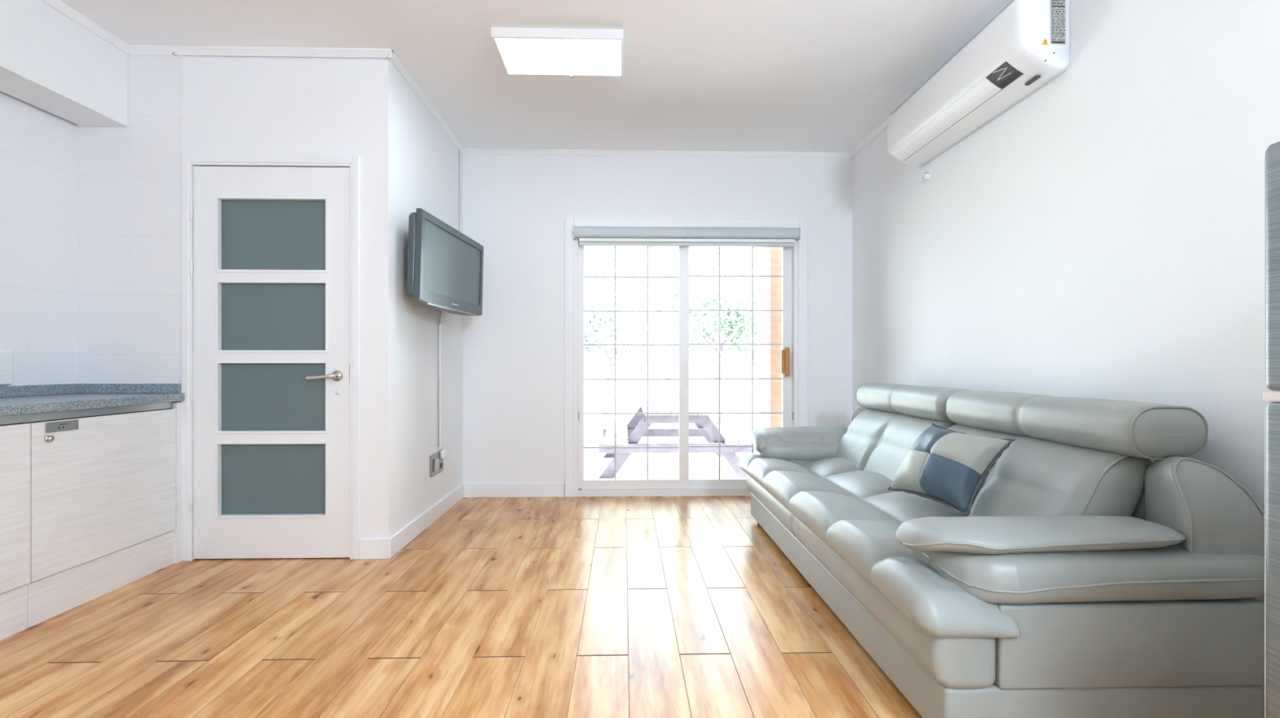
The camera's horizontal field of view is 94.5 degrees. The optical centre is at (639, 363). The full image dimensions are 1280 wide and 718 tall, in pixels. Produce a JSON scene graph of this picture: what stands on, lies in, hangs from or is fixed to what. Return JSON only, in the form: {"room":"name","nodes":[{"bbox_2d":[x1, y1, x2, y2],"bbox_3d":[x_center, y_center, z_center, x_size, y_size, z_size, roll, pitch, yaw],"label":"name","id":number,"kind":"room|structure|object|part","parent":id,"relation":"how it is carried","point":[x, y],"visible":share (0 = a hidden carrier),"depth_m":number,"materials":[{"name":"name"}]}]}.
{"room":"living room","nodes":[
{"label":"living room","id":0,"kind":"room"},
{"bbox_2d":[0,92,77,386],"bbox_3d":[-2.869,-0.300,1.053,0.160,2.600,6.980,0,0,-2],"label":"wall","id":1,"kind":"structure","parent":0,"point":[38,148],"depth_m":2.78,"materials":[{"name":"white tile"}]},
{"bbox_2d":[0,350,12,385],"bbox_3d":[-2.814,0.018,2.586,0.032,0.155,0.122,0,0,-2],"label":"wall box","id":2,"kind":"object","parent":1,"relation":"attached to","point":[6,356],"visible":1,"depth_m":2.61,"materials":[{"name":"white plastic"}]},
{"bbox_2d":[0,361,7,375],"bbox_3d":[-2.800,0.020,2.591,0.003,0.060,0.050,0,0,-2],"label":"switch","id":3,"kind":"object","parent":2,"relation":"attached to","point":[3,365],"depth_m":2.60,"materials":[{"name":"white plastic"}]},
{"bbox_2d":[0,91,76,125],"bbox_3d":[-2.756,-1.198,0.346,0.005,0.004,5.240,0,0,-2],"label":"trim","id":4,"kind":"structure","parent":1,"relation":"attached to","point":[0,91],"depth_m":2.77,"materials":[{"name":"grey"}]},
{"bbox_2d":[0,383,181,398],"bbox_3d":[-2.560,0.125,2.213,0.519,0.050,1.563,0,0,-2],"label":"backsplash","id":5,"kind":"structure","parent":1,"relation":"attached to","point":[69,388],"depth_m":2.97,"materials":[{"name":"grey stone"}]},
{"bbox_2d":[0,0,127,126],"bbox_3d":[-2.647,-1.400,0.361,0.248,0.400,5.264,0,0,-2],"label":"wall","id":6,"kind":"structure","parent":0,"point":[50,62],"depth_m":2.65,"materials":[{"name":"white paint"}]},
{"bbox_2d":[40,0,128,53],"bbox_3d":[-2.509,-1.583,0.368,0.028,0.035,5.270,0,0,-2],"label":"trim","id":7,"kind":"structure","parent":6,"relation":"attached to","point":[57,5],"depth_m":2.75,"materials":[{"name":"white paint"}]},
{"bbox_2d":[77,54,397,538],"bbox_3d":[-2.068,-0.300,3.072,1.550,2.600,0.126,0,0,-2],"label":"wall","id":8,"kind":"structure","parent":0,"point":[235,105],"depth_m":3.01,"materials":[{"name":"white paint"}]},
{"bbox_2d":[127,44,393,58],"bbox_3d":[-1.928,-1.583,2.999,1.330,0.035,0.028,0,0,-2],"label":"trim","id":9,"kind":"structure","parent":8,"relation":"attached to","point":[138,50],"depth_m":3.00,"materials":[{"name":"white paint"}]},
{"bbox_2d":[181,154,359,561],"bbox_3d":[-1.879,-0.031,3.049,0.889,2.062,0.183,0,0,-2],"label":"door","id":10,"kind":"structure","parent":8,"relation":"in","point":[270,244],"depth_m":3.02,"materials":[{"name":"white paint"}]},
{"bbox_3d":[-1.877,-0.659,3.046,0.546,0.367,0.006,0,0,-2],"label":"glass pane","id":11,"kind":"part","parent":10,"relation":"part of","materials":[{"name":"grey"}]},
{"bbox_3d":[-1.877,-0.240,3.046,0.546,0.349,0.006,0,0,-2],"label":"glass pane","id":12,"kind":"part","parent":10,"relation":"part of","materials":[{"name":"grey"}]},
{"bbox_3d":[-1.877,0.171,3.046,0.546,0.351,0.006,0,0,-2],"label":"glass pane","id":13,"kind":"part","parent":10,"relation":"part of","materials":[{"name":"grey"}]},
{"bbox_3d":[-1.877,0.592,3.046,0.546,0.369,0.006,0,0,-2],"label":"glass pane","id":14,"kind":"part","parent":10,"relation":"part of","materials":[{"name":"grey"}]},
{"bbox_3d":[-1.612,0.067,2.990,0.151,0.030,0.051,0,0,-2],"label":"lever","id":15,"kind":"part","parent":10,"relation":"part of","materials":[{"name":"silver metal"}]},
{"bbox_3d":[-1.548,0.062,3.021,0.052,0.052,0.010,0,0,-2],"label":"handle","id":16,"kind":"part","parent":10,"relation":"part of","materials":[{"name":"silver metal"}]},
{"bbox_3d":[-1.544,0.147,3.025,0.026,0.026,0.004,0,0,-2],"label":"keyhole plate","id":17,"kind":"part","parent":10,"relation":"part of","materials":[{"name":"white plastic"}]},
{"bbox_2d":[359,538,387,559],"bbox_3d":[-1.363,0.948,3.027,0.142,0.105,0.014,0,0,-2],"label":"baseboard","id":18,"kind":"structure","parent":8,"relation":"attached to","point":[369,548],"depth_m":3.02,"materials":[{"name":"white paint"}]},
{"bbox_2d":[397,71,462,531],"bbox_3d":[-1.375,-0.300,3.869,0.120,2.600,1.430,0,0,-2],"label":"wall partition","id":19,"kind":"structure","parent":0,"point":[428,159],"depth_m":3.55,"materials":[{"name":"white paint"}]},
{"bbox_2d":[387,483,463,559],"bbox_3d":[-1.304,0.948,3.724,0.014,0.105,1.404,0,0,-2],"label":"baseboard","id":20,"kind":"structure","parent":19,"relation":"attached to","point":[397,542],"depth_m":3.51,"materials":[{"name":"white paint"}]},
{"bbox_2d":[386,49,465,154],"bbox_3d":[-1.296,-1.583,3.716,0.028,0.035,1.420,0,0,-2],"label":"trim","id":21,"kind":"structure","parent":19,"relation":"attached to","point":[395,61],"depth_m":3.52,"materials":[{"name":"white paint"}]},
{"bbox_2d":[430,445,446,477],"bbox_3d":[-1.291,0.609,3.732,0.040,0.161,0.312,0,0,-2],"label":"wall socket","id":22,"kind":"object","parent":19,"relation":"attached to","point":[437,459],"visible":1,"depth_m":3.70,"materials":[{"name":"grey plastic"}]},
{"bbox_3d":[-1.308,0.641,3.806,0.010,0.138,0.250,0,0,-2],"label":"plate","id":23,"kind":"part","parent":22,"relation":"part of","materials":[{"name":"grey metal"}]},
{"bbox_2d":[438,310,441,448],"bbox_3d":[-1.302,0.092,3.858,0.024,0.925,0.040,0,0,-2],"label":"cable cover","id":24,"kind":"object","parent":19,"relation":"attached to","point":[439,311],"visible":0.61,"depth_m":3.85,"materials":[{"name":"white plastic"}]},
{"bbox_2d":[406,208,484,316],"bbox_3d":[-1.217,-0.564,3.626,0.197,0.512,1.014,0,0,4],"label":"television","id":25,"kind":"object","parent":19,"relation":"attached to","point":[445,266],"visible":1,"depth_m":3.43,"materials":[{"name":"grey plastic"}]},
{"bbox_2d":[458,149,460,231],"bbox_3d":[-1.291,-1.073,4.100,0.012,0.994,0.469,0,0,-7],"label":"cable","id":26,"kind":"object","parent":19,"relation":"attached to","point":[460,149],"visible":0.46,"depth_m":4.33,"materials":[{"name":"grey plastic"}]},
{"bbox_2d":[0,495,922,717],"bbox_3d":[-0.538,1.050,1.046,4.820,0.100,6.840,0,0,-2],"label":"floor","id":27,"kind":"structure","parent":0,"point":[592,606],"depth_m":2.20,"materials":[{"name":"brown wood"}]},
{"bbox_2d":[0,423,30,640],"bbox_3d":[-2.540,0.613,1.860,0.531,0.775,0.736,0,0,-2],"label":"base cabinet","id":28,"kind":"object","parent":27,"relation":"on","point":[15,439],"visible":1,"depth_m":2.18,"materials":[{"name":"white wood"}]},
{"bbox_2d":[0,383,184,425],"bbox_3d":[-2.551,0.161,2.214,0.537,0.122,1.563,0,0,-2],"label":"countertop","id":29,"kind":"structure","parent":28,"relation":"on","point":[24,403],"depth_m":2.67,"materials":[{"name":"grey stone"}]},
{"bbox_2d":[11,402,182,628],"bbox_3d":[-2.561,0.598,2.612,0.531,0.805,0.764,0,0,-2],"label":"base cabinet","id":30,"kind":"object","parent":27,"relation":"on","point":[105,490],"visible":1,"depth_m":2.53,"materials":[{"name":"white wood"}]},
{"bbox_3d":[-2.295,0.291,2.299,0.016,0.026,0.026,0,0,-2],"label":"lock knob","id":31,"kind":"part","parent":30,"relation":"part of","materials":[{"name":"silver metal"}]},
{"bbox_3d":[-2.302,0.248,2.357,0.005,0.039,0.135,0,0,-2],"label":"handle plate","id":32,"kind":"part","parent":30,"relation":"part of","materials":[{"name":"grey metal"}]},
{"bbox_3d":[-2.320,0.526,2.598,0.018,0.603,0.717,0,0,-2],"label":"door","id":33,"kind":"part","parent":30,"relation":"part of","materials":[{"name":"white wood"}]},
{"bbox_3d":[-2.330,0.598,2.979,0.022,0.805,0.042,0,0,-2],"label":"filler panel","id":34,"kind":"part","parent":30,"relation":"part of","materials":[{"name":"white wood"}]},
{"bbox_2d":[738,382,1264,717],"bbox_3d":[1.126,0.558,2.646,0.934,0.884,2.371,0,0,-2],"label":"sofa","id":35,"kind":"object","parent":27,"relation":"on","point":[1086,575],"visible":0.95,"depth_m":1.54,"materials":[{"name":"grey leather"}]},
{"bbox_3d":[0.787,0.739,2.637,0.166,0.167,2.324,0,0,-2],"label":"rail","id":36,"kind":"part","parent":35,"relation":"part of","materials":[{"name":"grey leather"}]},
{"bbox_2d":[738,453,1020,638],"bbox_3d":[0.959,0.614,2.642,0.600,0.149,2.364,0,0,-2],"label":"seat cushion","id":37,"kind":"object","parent":35,"relation":"on","point":[845,501],"depth_m":1.92,"materials":[{"name":"grey leather"}]},
{"bbox_2d":[834,408,956,481],"bbox_3d":[1.325,0.451,3.123,0.331,0.378,0.927,0,0,-2],"label":"cushion","id":38,"kind":"object","parent":35,"relation":"on","point":[877,442],"depth_m":3.07,"materials":[{"name":"grey leather"}]},
{"bbox_2d":[887,422,1015,516],"bbox_3d":[1.147,0.383,2.235,0.210,0.284,0.455,0,0,-11],"label":"throw pillow","id":39,"kind":"object","parent":35,"relation":"on","point":[946,467],"visible":1,"depth_m":2.13,"materials":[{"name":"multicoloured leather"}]},
{"bbox_2d":[946,424,1151,516],"bbox_3d":[1.350,0.451,2.187,0.331,0.378,0.939,0,0,-2],"label":"cushion","id":40,"kind":"object","parent":35,"relation":"on","point":[1037,475],"depth_m":1.86,"materials":[{"name":"grey leather"}]},
{"bbox_3d":[1.249,0.714,1.630,0.696,0.212,0.298,0,0,-2],"label":"panel","id":41,"kind":"part","parent":35,"relation":"part of","materials":[{"name":"grey leather"}]},
{"bbox_3d":[1.522,0.560,2.657,0.125,0.520,1.830,0,0,-2],"label":"frame","id":42,"kind":"part","parent":35,"relation":"part of","materials":[{"name":"grey leather"}]},
{"bbox_2d":[1262,142,1279,717],"bbox_3d":[1.412,0.304,0.787,0.565,1.392,0.578,0,0,-2],"label":"refrigerator","id":43,"kind":"object","parent":27,"relation":"on","point":[1272,157],"visible":1,"depth_m":1.05,"materials":[{"name":"grey metal"}]},
{"bbox_3d":[1.151,-0.172,1.067,0.047,0.416,0.004,0,0,-2],"label":"edge trim","id":44,"kind":"part","parent":43,"relation":"part of","materials":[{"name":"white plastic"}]},
{"bbox_3d":[1.151,0.499,1.067,0.047,0.838,0.004,0,0,-2],"label":"edge trim","id":45,"kind":"part","parent":43,"relation":"part of","materials":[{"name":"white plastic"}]},
{"bbox_3d":[1.156,-0.172,0.778,0.053,0.440,0.574,0,0,-2],"label":"door","id":46,"kind":"part","parent":43,"relation":"part of","materials":[{"name":"metal"}]},
{"bbox_3d":[1.156,0.499,0.778,0.053,0.862,0.574,0,0,-2],"label":"door","id":47,"kind":"part","parent":43,"relation":"part of","materials":[{"name":"metal"}]},
{"bbox_2d":[59,0,1013,152],"bbox_3d":[-0.540,-1.660,1.116,4.820,0.120,6.980,0,0,-2],"label":"ceiling","id":48,"kind":"structure","parent":0,"point":[820,76],"depth_m":3.06,"materials":[{"name":"white paint"}]},
{"bbox_2d":[491,27,623,78],"bbox_3d":[-0.399,-1.573,3.009,0.628,0.055,0.377,0,0,-2],"label":"ceiling light","id":49,"kind":"object","parent":48,"relation":"attached to","point":[522,51],"visible":1,"depth_m":2.95,"materials":[{"name":"white plastic"}]},
{"bbox_2d":[494,38,621,75],"bbox_3d":[-0.399,-1.563,3.008,0.604,0.008,0.351,0,0,-2],"label":"diffuser","id":50,"kind":"object","parent":49,"relation":"attached to","point":[517,56],"depth_m":2.99,"materials":[{"name":"white plastic"}]},
{"bbox_2d":[462,155,852,497],"bbox_3d":[0.143,-0.300,4.545,2.950,2.600,0.160,0,0,-2],"label":"wall","id":51,"kind":"structure","parent":0,"point":[516,207],"depth_m":4.44,"materials":[{"name":"white paint"}]},
{"bbox_2d":[463,483,564,497],"bbox_3d":[-0.942,0.948,4.429,0.746,0.105,0.014,0,0,-2],"label":"baseboard","id":52,"kind":"structure","parent":51,"relation":"attached to","point":[470,490],"depth_m":4.42,"materials":[{"name":"white paint"}]},
{"bbox_2d":[462,148,852,158],"bbox_3d":[0.145,-1.583,4.452,2.950,0.035,0.028,0,0,-2],"label":"trim","id":53,"kind":"structure","parent":51,"relation":"attached to","point":[468,151],"depth_m":4.45,"materials":[{"name":"white paint"}]},
{"bbox_2d":[564,217,807,497],"bbox_3d":[0.349,-0.037,4.543,1.837,2.115,0.176,0,0,-2],"label":"sliding glass door","id":54,"kind":"structure","parent":51,"relation":"in","point":[575,485],"depth_m":4.48,"materials":[{"name":"white"}]},
{"bbox_3d":[-0.055,-0.021,4.500,0.849,1.943,0.035,0,0,-2],"label":"sash","id":55,"kind":"part","parent":54,"relation":"part of","materials":[{"name":"white"}]},
{"bbox_2d":[573,226,800,247],"bbox_3d":[0.354,-0.952,4.434,1.694,0.136,0.070,0,0,-2],"label":"roller blind","id":56,"kind":"object","parent":54,"relation":"attached to","point":[587,236],"visible":1,"depth_m":4.42,"materials":[{"name":"grey"}]},
{"bbox_3d":[0.355,-0.897,4.446,1.618,0.027,0.026,0,0,-2],"label":"rail","id":57,"kind":"part","parent":56,"relation":"part of","materials":[{"name":"grey"}]},
{"bbox_3d":[0.745,-0.021,4.561,0.875,1.943,0.035,0,0,-2],"label":"sash","id":58,"kind":"part","parent":54,"relation":"part of","materials":[{"name":"white"}]},
{"bbox_3d":[1.114,-0.015,4.534,0.062,0.221,0.040,0,0,-2],"label":"pull handle","id":59,"kind":"part","parent":54,"relation":"part of","materials":[{"name":"brown wood"}]},
{"bbox_2d":[852,0,1279,693],"bbox_3d":[1.789,-0.300,1.179,0.160,2.600,6.980,0,0,-2],"label":"wall","id":60,"kind":"structure","parent":0,"point":[1101,236],"depth_m":2.13,"materials":[{"name":"white paint"}]},
{"bbox_2d":[850,115,890,158],"bbox_3d":[1.695,-1.583,1.176,0.028,0.035,6.660,0,0,-2],"label":"trim","id":61,"kind":"structure","parent":60,"relation":"attached to","point":[883,126],"depth_m":4.14,"materials":[{"name":"white paint"}]},
{"bbox_2d":[919,168,931,184],"bbox_3d":[1.634,-1.075,3.395,0.030,0.060,0.100,0,0,-2],"label":"wall bracket","id":62,"kind":"object","parent":60,"relation":"attached to","point":[926,176],"visible":1,"depth_m":3.38,"materials":[{"name":"white plastic"}]},
{"bbox_2d":[887,0,1069,167],"bbox_3d":[1.560,-1.300,2.889,0.202,0.303,1.172,0,0,-2],"label":"air conditioner","id":63,"kind":"object","parent":60,"relation":"attached to","point":[1024,47],"visible":1,"depth_m":2.58,"materials":[{"name":"white plastic"}]},
{"bbox_2d":[1263,693,1264,717],"bbox_3d":[1.702,0.948,1.176,0.014,0.105,6.660,0,0,-2],"label":"baseboard","id":64,"kind":"structure","parent":60,"relation":"attached to","point":[1264,694],"depth_m":1.59,"materials":[{"name":"white paint"}]},
{"label":"outside","id":65,"kind":"structure","parent":0,"visible":0},
{"bbox_2d":[583,421,758,479],"bbox_3d":[0.763,1.320,8.834,30.000,0.100,8.380,0,0,-2],"label":"ground","id":66,"kind":"structure","parent":65,"point":[660,465],"depth_m":7.75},
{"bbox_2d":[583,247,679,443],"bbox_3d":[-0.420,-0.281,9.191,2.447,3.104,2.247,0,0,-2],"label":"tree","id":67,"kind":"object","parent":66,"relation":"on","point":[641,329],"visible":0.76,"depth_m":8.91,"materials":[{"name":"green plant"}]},
{"bbox_2d":[598,401,754,478],"bbox_3d":[0.383,0.896,7.323,1.720,0.748,1.780,0,0,-2],"label":"picnic table","id":68,"kind":"object","parent":66,"relation":"on","point":[628,435],"visible":0.8,"depth_m":6.55,"materials":[{"name":"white wood"}]},
{"bbox_3d":[-0.286,0.863,7.305,0.270,0.035,1.780,0,0,-2],"label":"bench seat","id":69,"kind":"part","parent":68,"relation":"part of","materials":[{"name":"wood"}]},
{"bbox_3d":[-0.166,0.915,8.021,0.660,0.710,0.045,0,0,-2],"label":"leg","id":70,"kind":"part","parent":68,"relation":"part of","materials":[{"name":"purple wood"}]},
{"bbox_3d":[-0.127,0.915,6.572,0.660,0.710,0.045,0,0,-2],"label":"leg","id":71,"kind":"part","parent":68,"relation":"part of","materials":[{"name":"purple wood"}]},
{"bbox_3d":[0.894,0.915,8.049,0.660,0.710,0.045,0,0,-2],"label":"leg","id":72,"kind":"part","parent":68,"relation":"part of","materials":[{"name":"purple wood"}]},
{"bbox_3d":[0.933,0.915,6.600,0.660,0.710,0.045,0,0,-2],"label":"leg","id":73,"kind":"part","parent":68,"relation":"part of","materials":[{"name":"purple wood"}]},
{"bbox_3d":[1.053,0.863,7.341,0.270,0.035,1.780,0,0,-2],"label":"bench seat","id":74,"kind":"part","parent":68,"relation":"part of","materials":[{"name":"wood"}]},
{"bbox_2d":[627,248,758,425],"bbox_3d":[1.545,-0.581,12.501,3.616,3.710,2.989,0,0,-2],"label":"tree","id":75,"kind":"object","parent":66,"relation":"on","point":[735,321],"visible":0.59,"depth_m":12.17,"materials":[{"name":"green plant"}]},
{"bbox_2d":[758,248,759,453],"bbox_3d":[1.238,-0.040,6.035,0.120,2.620,0.120,0,0,-2],"label":"metal post","id":76,"kind":"object","parent":66,"relation":"on","point":[758,248],"visible":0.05,"depth_m":6.03,"materials":[{"name":"white metal"}]},
{"bbox_2d":[760,248,782,427],"bbox_3d":[1.285,-0.215,5.146,0.395,2.970,0.380,0,0,-2],"label":"brick pillar","id":77,"kind":"structure","parent":66,"relation":"on","point":[771,259],"depth_m":4.96,"materials":[{"name":"brick"}]},
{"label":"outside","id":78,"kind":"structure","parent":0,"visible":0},
{"bbox_2d":[583,382,758,422],"bbox_3d":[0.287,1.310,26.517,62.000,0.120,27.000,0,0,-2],"label":"fence","id":79,"kind":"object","parent":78,"point":[736,396],"depth_m":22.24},
{"bbox_2d":[583,248,644,363],"bbox_3d":[-1.668,-0.762,13.982,3.625,4.072,3.459,0,0,-2],"label":"tree","id":80,"kind":"object","parent":79,"relation":"on","point":[590,338],"visible":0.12,"depth_m":13.34,"materials":[{"name":"green plant"}]},
{"bbox_2d":[593,247,733,401],"bbox_3d":[0.763,-1.177,18.334,4.530,4.901,3.703,0,0,-2],"label":"tree","id":81,"kind":"object","parent":79,"relation":"on","point":[667,382],"visible":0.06,"depth_m":17.99,"materials":[{"name":"green plant"}]}
]}

